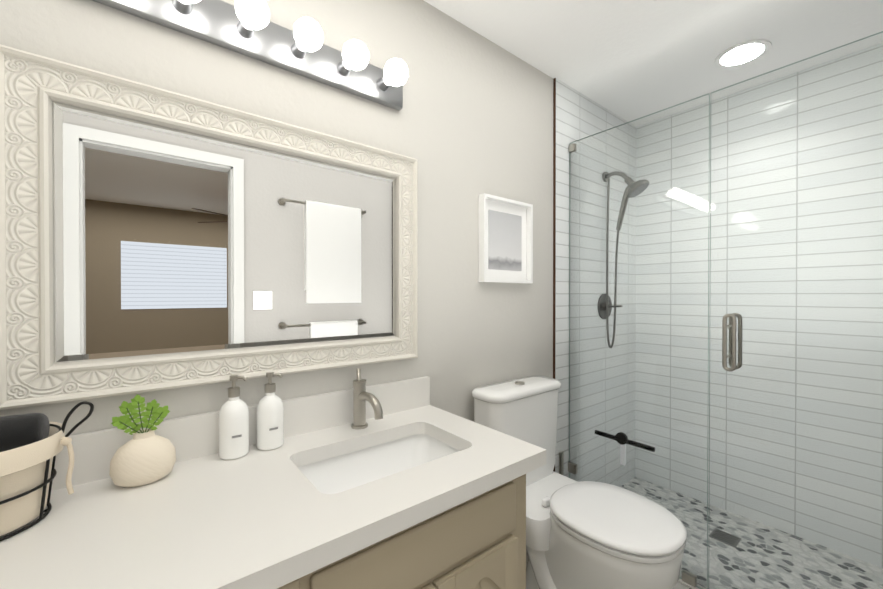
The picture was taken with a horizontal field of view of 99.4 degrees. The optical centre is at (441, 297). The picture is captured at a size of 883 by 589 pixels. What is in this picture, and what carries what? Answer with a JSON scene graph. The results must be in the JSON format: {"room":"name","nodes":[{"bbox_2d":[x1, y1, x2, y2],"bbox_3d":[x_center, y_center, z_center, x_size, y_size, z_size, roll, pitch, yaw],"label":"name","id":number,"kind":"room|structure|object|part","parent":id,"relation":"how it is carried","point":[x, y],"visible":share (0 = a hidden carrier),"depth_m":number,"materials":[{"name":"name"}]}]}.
{"room":"bathroom","nodes":[
{"label":"bathroom","id":0,"kind":"room"},
{"bbox_2d":[51,376,429,491],"bbox_3d":[-0.628,0.362,0.988,1.474,0.108,0.020,0,0,-38],"label":"backsplash","id":1,"kind":"structure","parent":0,"relation":"attached to","point":[197,434],"depth_m":0.99,"materials":[{"name":"white stone"}]},
{"bbox_2d":[0,0,552,434],"bbox_3d":[0.014,0.040,1.576,3.416,2.365,0.100,0,0,-38],"label":"wall","id":2,"kind":"structure","parent":0,"point":[468,123],"depth_m":1.44,"materials":[{"name":"grey paint"}]},
{"bbox_2d":[0,44,417,409],"bbox_3d":[-0.500,-0.143,1.079,1.033,0.736,0.033,0,0,-38],"label":"vanity mirror","id":3,"kind":"object","parent":2,"relation":"attached to","point":[174,255],"visible":1,"depth_m":0.95,"materials":[{"name":"beige wood"}]},
{"label":"glass","id":4,"kind":"part","parent":3,"relation":"part of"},
{"bbox_2d":[92,0,407,110],"bbox_3d":[-0.453,-0.736,1.034,0.886,0.110,0.158,0,0,-38],"label":"sconce","id":5,"kind":"object","parent":2,"relation":"attached to","point":[248,28],"visible":0.98,"depth_m":1.05,"materials":[{"name":"silver metal"}]},
{"bbox_2d":[172,0,191,13],"bbox_3d":[-0.642,-0.735,0.929,0.042,0.042,0.034,0,0,-38],"label":"socket","id":6,"kind":"object","parent":5,"relation":"attached to","point":[178,6],"depth_m":0.93,"materials":[{"name":"silver metal"}]},
{"bbox_3d":[-0.602,-0.735,0.879,0.081,0.081,0.102,0,0,-38],"label":"bulb","id":7,"kind":"part","parent":5,"relation":"part of","materials":[{"name":"white glass"}]},
{"bbox_2d":[237,21,253,37],"bbox_3d":[-0.530,-0.736,1.018,0.042,0.042,0.034,0,0,-38],"label":"socket","id":8,"kind":"object","parent":5,"relation":"attached to","point":[243,31],"depth_m":1.02,"materials":[{"name":"silver metal"}]},
{"bbox_3d":[-0.490,-0.736,0.968,0.081,0.081,0.102,0,0,-38],"label":"bulb","id":9,"kind":"part","parent":5,"relation":"part of","materials":[{"name":"white glass"}]},
{"bbox_2d":[291,42,306,58],"bbox_3d":[-0.418,-0.737,1.107,0.042,0.042,0.034,0,0,-38],"label":"socket","id":10,"kind":"object","parent":5,"relation":"attached to","point":[297,52],"depth_m":1.11,"materials":[{"name":"silver metal"}]},
{"bbox_3d":[-0.378,-0.736,1.057,0.081,0.081,0.102,0,0,-38],"label":"bulb","id":11,"kind":"part","parent":5,"relation":"part of","materials":[{"name":"white glass"}]},
{"bbox_2d":[337,60,351,75],"bbox_3d":[-0.306,-0.737,1.196,0.042,0.042,0.034,0,0,-38],"label":"socket","id":12,"kind":"object","parent":5,"relation":"attached to","point":[342,69],"depth_m":1.19,"materials":[{"name":"silver metal"}]},
{"bbox_3d":[-0.266,-0.737,1.146,0.081,0.081,0.102,0,0,-38],"label":"bulb","id":13,"kind":"part","parent":5,"relation":"part of","materials":[{"name":"white glass"}]},
{"bbox_2d":[377,76,390,90],"bbox_3d":[-0.194,-0.738,1.285,0.042,0.042,0.034,0,0,-38],"label":"socket","id":14,"kind":"object","parent":5,"relation":"attached to","point":[382,85],"depth_m":1.28,"materials":[{"name":"silver metal"}]},
{"bbox_3d":[-0.154,-0.737,1.235,0.081,0.081,0.102,0,0,-38],"label":"bulb","id":15,"kind":"part","parent":5,"relation":"part of","materials":[{"name":"white glass"}]},
{"bbox_2d":[478,193,532,283],"bbox_3d":[0.300,-0.257,1.714,0.327,0.378,0.036,0,0,-38],"label":"framed photo","id":16,"kind":"object","parent":2,"relation":"attached to","point":[504,241],"depth_m":1.71},
{"bbox_3d":[0.292,-0.257,1.724,0.303,0.354,0.008,0,0,-38],"label":"picture frame with mat board","id":17,"kind":"part","parent":16,"relation":"part of","materials":[{"name":"white paper"}]},
{"bbox_2d":[553,78,555,471],"bbox_3d":[0.591,0.038,1.962,0.004,2.365,0.012,0,0,-38],"label":"trim","id":18,"kind":"structure","parent":2,"relation":"attached to","point":[554,189],"depth_m":1.96,"materials":[{"name":"brown metal"}]},
{"bbox_2d":[555,78,635,486],"bbox_3d":[0.950,0.036,2.248,0.914,2.365,0.012,0,0,-38],"label":"wall tile","id":19,"kind":"structure","parent":2,"relation":"attached to","point":[579,115],"depth_m":2.19,"materials":[{"name":"white tile"}]},
{"bbox_2d":[598,171,648,347],"bbox_3d":[1.064,-0.229,2.170,0.156,1.058,0.250,0,0,-38],"label":"shower head","id":20,"kind":"object","parent":19,"relation":"attached to","point":[632,184],"depth_m":2.20},
{"bbox_3d":[0.989,0.053,2.267,0.156,0.156,0.007,0,0,-38],"label":"valve plate","id":21,"kind":"part","parent":20,"relation":"part of","materials":[{"name":"silver metal"}]},
{"bbox_3d":[1.038,-0.705,2.203,0.023,0.086,0.147,0,0,-38],"label":"arm","id":22,"kind":"part","parent":20,"relation":"part of"},
{"bbox_2d":[424,0,882,126],"bbox_3d":[0.518,-1.168,0.935,3.416,0.060,1.720,0,0,-38],"label":"ceiling","id":23,"kind":"structure","parent":0,"point":[629,60],"depth_m":1.65,"materials":[{"name":"white paint"}]},
{"bbox_2d":[714,39,771,68],"bbox_3d":[1.410,-1.140,1.760,0.210,0.006,0.210,0,0,-38],"label":"recessed light","id":24,"kind":"object","parent":23,"relation":"in","point":[743,53],"visible":1,"depth_m":1.75,"materials":[{"name":"white"}]},
{"bbox_2d":[635,43,882,567],"bbox_3d":[1.847,0.038,1.935,0.100,2.365,1.620,0,0,-38],"label":"wall tile","id":25,"kind":"structure","parent":0,"point":[749,162],"depth_m":1.98,"materials":[{"name":"white tile"}]},
{"label":"outside","id":26,"kind":"structure","parent":0,"visible":0},
{"bbox_2d":[526,477,882,588],"bbox_3d":[0.518,1.254,0.950,3.416,0.064,1.720,0,0,-38],"label":"floor","id":27,"kind":"structure","parent":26,"point":[777,551],"depth_m":1.76,"materials":[{"name":"grey tile"}]},
{"bbox_2d":[280,556,351,588],"bbox_3d":[-0.498,0.842,0.769,0.385,0.771,0.530,0,0,-38],"label":"base cabinet","id":28,"kind":"object","parent":27,"relation":"on","point":[339,576],"depth_m":0.68,"materials":[{"name":"beige paint"}]},
{"bbox_3d":[-0.342,0.550,0.572,0.245,0.137,0.016,0,0,-38],"label":"drawer","id":29,"kind":"part","parent":28,"relation":"part of","materials":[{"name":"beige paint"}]},
{"bbox_2d":[352,472,528,588],"bbox_3d":[-0.164,0.841,1.034,0.636,0.771,0.530,0,0,-38],"label":"base cabinet","id":30,"kind":"object","parent":27,"relation":"on","point":[479,544],"depth_m":0.87,"materials":[{"name":"beige paint"}]},
{"bbox_2d":[0,404,545,588],"bbox_3d":[-0.462,0.437,0.781,1.474,0.040,0.552,0,0,-38],"label":"countertop","id":31,"kind":"structure","parent":30,"relation":"on","point":[258,519],"depth_m":0.73,"materials":[{"name":"white stone"}]},
{"bbox_2d":[0,401,93,540],"bbox_3d":[-0.814,0.312,0.689,0.260,0.207,0.216,0,0,-38],"label":"wire basket","id":32,"kind":"object","parent":31,"relation":"on","point":[32,445],"visible":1,"depth_m":0.69,"materials":[{"name":"black"}]},
{"bbox_2d":[0,413,49,451],"bbox_3d":[-0.846,0.260,0.694,0.166,0.071,0.089,0,0,-38],"label":"towel","id":33,"kind":"object","parent":32,"relation":"on","point":[19,430],"depth_m":0.70,"materials":[{"name":"black fabric"}]},
{"bbox_3d":[-0.728,0.247,0.747,0.052,0.078,0.010,0,0,-38],"label":"handle","id":34,"kind":"part","parent":32,"relation":"part of","materials":[{"name":"black metal"}]},
{"bbox_2d":[109,394,175,486],"bbox_3d":[-0.674,0.316,0.849,0.118,0.199,0.083,0,0,-38],"label":"vase","id":35,"kind":"object","parent":31,"relation":"on","point":[144,457],"visible":1,"depth_m":0.83,"materials":[{"name":"beige ceramic"}]},
{"bbox_3d":[-0.687,0.279,0.841,0.032,0.069,0.006,0,0,-38],"label":"stem","id":36,"kind":"part","parent":35,"relation":"part of","materials":[{"name":"green plant"}]},
{"bbox_3d":[-0.677,0.273,0.844,0.012,0.080,0.006,0,0,-38],"label":"stem","id":37,"kind":"part","parent":35,"relation":"part of","materials":[{"name":"green plant"}]},
{"bbox_2d":[219,374,248,459],"bbox_3d":[-0.547,0.309,0.988,0.071,0.210,0.072,0,0,-38],"label":"soap dispenser","id":38,"kind":"object","parent":31,"relation":"on","point":[234,427],"visible":0.98,"depth_m":0.96,"materials":[{"name":"white plastic"}]},
{"bbox_2d":[256,372,283,449],"bbox_3d":[-0.478,0.311,1.046,0.069,0.206,0.070,0,0,-38],"label":"soap dispenser","id":39,"kind":"object","parent":31,"relation":"on","point":[270,422],"visible":0.98,"depth_m":1.02,"materials":[{"name":"white plastic"}]},
{"bbox_2d":[348,368,387,427],"bbox_3d":[-0.231,0.323,1.162,0.052,0.183,0.174,0,0,-38],"label":"faucet","id":40,"kind":"object","parent":31,"relation":"on","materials":[{"name":"silver metal"}]},
{"bbox_2d":[304,428,455,491],"bbox_3d":[-0.153,0.517,1.021,0.464,0.147,0.289,0,0,-38],"label":"sink","id":41,"kind":"object","parent":31,"relation":"in","point":[339,469],"depth_m":1.15,"materials":[{"name":"white ceramic"}]},
{"bbox_3d":[-0.033,0.477,0.840,0.512,0.041,0.019,0,0,-38],"label":"rail","id":42,"kind":"part","parent":30,"relation":"part of","materials":[{"name":"beige paint"}]},
{"bbox_3d":[-0.125,0.866,0.746,0.269,0.464,0.016,0,0,-38],"label":"door","id":43,"kind":"part","parent":30,"relation":"part of","materials":[{"name":"beige paint"}]},
{"bbox_3d":[-0.033,0.627,0.841,0.512,0.040,0.019,0,0,-38],"label":"rail","id":44,"kind":"part","parent":30,"relation":"part of","materials":[{"name":"beige paint"}]},
{"bbox_3d":[0.090,0.865,0.917,0.268,0.464,0.016,0,0,-38],"label":"door","id":45,"kind":"part","parent":30,"relation":"part of","materials":[{"name":"beige paint"}]},
{"bbox_2d":[472,376,686,588],"bbox_3d":[0.512,0.798,1.432,0.464,0.851,0.726,0,0,-38],"label":"toilet","id":46,"kind":"object","parent":27,"relation":"on","point":[589,535],"visible":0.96,"depth_m":1.34,"materials":[{"name":"white ceramic"}]},
{"bbox_3d":[0.339,0.609,1.648,0.444,0.390,0.158,0,0,-38],"label":"tank","id":47,"kind":"part","parent":46,"relation":"part of","materials":[{"name":"white ceramic"}]},
{"bbox_3d":[0.341,0.396,1.645,0.464,0.037,0.171,0,0,-38],"label":"tank lid","id":48,"kind":"part","parent":46,"relation":"part of","materials":[{"name":"white ceramic"}]},
{"bbox_3d":[0.550,1.008,1.385,0.366,0.432,0.595,0,0,-38],"label":"bowl","id":49,"kind":"part","parent":46,"relation":"part of","materials":[{"name":"white ceramic"}]},
{"bbox_3d":[0.605,0.780,1.314,0.374,0.019,0.423,0,0,-38],"label":"seat","id":50,"kind":"part","parent":46,"relation":"part of","materials":[{"name":"white plastic"}]},
{"bbox_3d":[0.605,0.754,1.314,0.376,0.025,0.427,0,0,-38],"label":"seat lid","id":51,"kind":"part","parent":46,"relation":"part of","materials":[{"name":"white plastic"}]},
{"bbox_2d":[559,31,882,588],"bbox_3d":[1.144,0.193,1.433,0.142,2.052,1.504,0,0,-38],"label":"glass","id":52,"kind":"object","parent":27,"relation":"on","point":[688,579],"visible":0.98,"depth_m":1.49,"materials":[{"name":"clear glass"}]},
{"bbox_2d":[595,430,654,465],"bbox_3d":[0.885,0.740,1.833,0.030,0.163,0.290,0,0,-38],"label":"squeegee","id":53,"kind":"object","parent":52,"relation":"hanging from","point":[622,439],"visible":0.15,"depth_m":1.82,"materials":[{"name":"black metal"}]},
{"bbox_3d":[0.890,0.765,1.837,0.016,0.112,0.026,0,0,-38],"label":"handle","id":54,"kind":"part","parent":53,"relation":"part of","materials":[{"name":"white plastic"}]},
{"bbox_3d":[0.890,0.699,1.837,0.016,0.020,0.290,0,0,-38],"label":"blade","id":55,"kind":"part","parent":53,"relation":"part of","materials":[{"name":"black rubber"}]},
{"bbox_3d":[1.175,0.173,1.497,0.014,0.224,0.044,0,0,-38],"label":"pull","id":56,"kind":"part","parent":52,"relation":"part of","materials":[{"name":"silver metal"}]},
{"bbox_3d":[1.315,0.191,1.257,0.009,2.044,0.700,0,0,-38],"label":"door","id":57,"kind":"part","parent":52,"relation":"part of","materials":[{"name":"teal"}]},
{"bbox_2d":[709,528,740,547],"bbox_3d":[1.435,1.214,1.896,0.100,0.005,0.110,0,0,-38],"label":"shower drain","id":58,"kind":"object","parent":27,"relation":"on","point":[730,537],"depth_m":1.89,"materials":[{"name":"silver metal"}]}
]}

